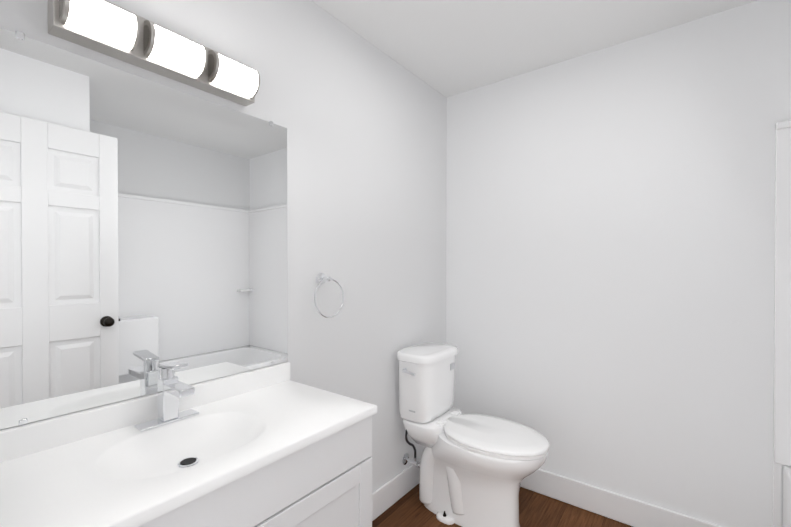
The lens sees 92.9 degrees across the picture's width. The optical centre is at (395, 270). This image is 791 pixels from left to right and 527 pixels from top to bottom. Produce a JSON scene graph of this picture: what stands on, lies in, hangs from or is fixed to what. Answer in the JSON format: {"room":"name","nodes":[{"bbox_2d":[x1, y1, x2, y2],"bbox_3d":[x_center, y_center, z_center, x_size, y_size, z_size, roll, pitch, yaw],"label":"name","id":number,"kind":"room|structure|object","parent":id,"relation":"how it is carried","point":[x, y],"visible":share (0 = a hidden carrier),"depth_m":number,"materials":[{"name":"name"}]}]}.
{"room":"bathroom","nodes":[
{"label":"bathroom","id":0,"kind":"room"},
{"bbox_2d":[0,0,446,492],"bbox_3d":[-0.729,0.070,1.216,0.100,2.440,3.600,0,1,37],"label":"wall","id":1,"kind":"structure","parent":0,"point":[362,120],"depth_m":1.77,"materials":[{"name":"white paint"}]},
{"bbox_2d":[0,28,287,429],"bbox_3d":[-0.710,-0.101,1.148,0.008,0.941,0.909,0,1,37],"label":"mirror","id":2,"kind":"object","parent":1,"relation":"attached to","point":[143,228],"visible":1,"depth_m":1.07,"materials":[{"name":"clear glass"}]},
{"bbox_2d":[48,0,259,105],"bbox_3d":[-0.664,-0.653,1.121,0.109,0.118,0.538,0,1,37],"label":"sconce","id":3,"kind":"object","parent":1,"relation":"attached to","point":[105,27],"visible":1,"depth_m":1.05,"materials":[{"name":"white glass"}]},
{"bbox_2d":[314,273,343,317],"bbox_3d":[-0.303,0.107,1.636,0.065,0.194,0.172,0,1,37],"label":"towel ring","id":4,"kind":"object","parent":1,"relation":"attached to","point":[321,278],"visible":1,"depth_m":1.63,"materials":[{"name":"silver metal"}]},
{"bbox_2d":[372,458,420,520],"bbox_3d":[-0.045,1.213,2.025,0.014,0.140,1.271,0,1,37],"label":"baseboard","id":5,"kind":"structure","parent":1,"relation":"attached to","point":[388,494],"depth_m":2.07,"materials":[{"name":"white paint"}]},
{"bbox_2d":[372,484,632,526],"bbox_3d":[0.257,1.326,0.473,2.580,0.060,3.600,0,1,37],"label":"floor","id":6,"kind":"structure","parent":0,"point":[410,509],"depth_m":1.97,"materials":[{"name":"brown wood"}]},
{"bbox_2d":[0,362,376,526],"bbox_3d":[-0.519,0.832,1.009,0.488,0.919,0.914,0,1,37],"label":"bathroom vanity","id":7,"kind":"object","parent":6,"relation":"on","point":[273,446],"visible":1,"depth_m":0.97,"materials":[{"name":"white paint"}]},
{"bbox_2d":[134,362,198,431],"bbox_3d":[-0.626,0.351,1.070,0.151,0.177,0.156,0,1,37],"label":"faucet","id":8,"kind":"object","parent":7,"relation":"on","point":[172,389],"visible":0.94,"depth_m":1.08,"materials":[{"name":"silver metal"}]},
{"bbox_2d":[397,342,549,526],"bbox_3d":[0.389,0.863,1.959,0.779,0.842,0.395,0,1,37],"label":"toilet","id":9,"kind":"object","parent":6,"relation":"on","point":[476,470],"visible":1,"depth_m":1.92,"materials":[{"name":"white ceramic"}]},
{"bbox_2d":[782,466,790,526],"bbox_3d":[1.456,1.054,0.725,0.778,0.480,1.536,0,1,37],"label":"bathtub","id":10,"kind":"object","parent":6,"relation":"on","point":[786,512],"visible":1,"depth_m":1.50,"materials":[{"name":"white plastic"}]},
{"bbox_2d":[311,0,756,97],"bbox_3d":[0.257,-1.174,0.453,2.580,0.060,3.600,0,1,37],"label":"ceiling","id":11,"kind":"structure","parent":0,"point":[447,48],"depth_m":1.80,"materials":[{"name":"white paint"}]},
{"bbox_2d":[446,0,790,526],"bbox_3d":[1.359,0.065,1.823,2.480,2.440,0.100,0,1,37],"label":"wall","id":12,"kind":"structure","parent":0,"point":[610,237],"depth_m":1.88,"materials":[{"name":"white paint"}]},
{"bbox_2d":[520,469,721,526],"bbox_3d":[0.955,1.213,2.069,1.550,0.140,0.014,0,1,37],"label":"baseboard","id":13,"kind":"structure","parent":12,"relation":"attached to","point":[633,512],"depth_m":1.95,"materials":[{"name":"white paint"}]},
{"bbox_3d":[1.776,0.076,0.410,0.100,2.440,1.640,0,1,37],"label":"wall","id":14,"kind":"structure","parent":0,"visible":0},
{"bbox_2d":[772,120,790,526],"bbox_3d":[1.445,0.343,0.727,0.807,1.899,1.538,0,1,37],"label":"shower surround","id":15,"kind":"object","parent":14,"relation":"attached to","point":[782,377],"visible":1,"depth_m":1.55,"materials":[{"name":"white plastic"}]}
]}

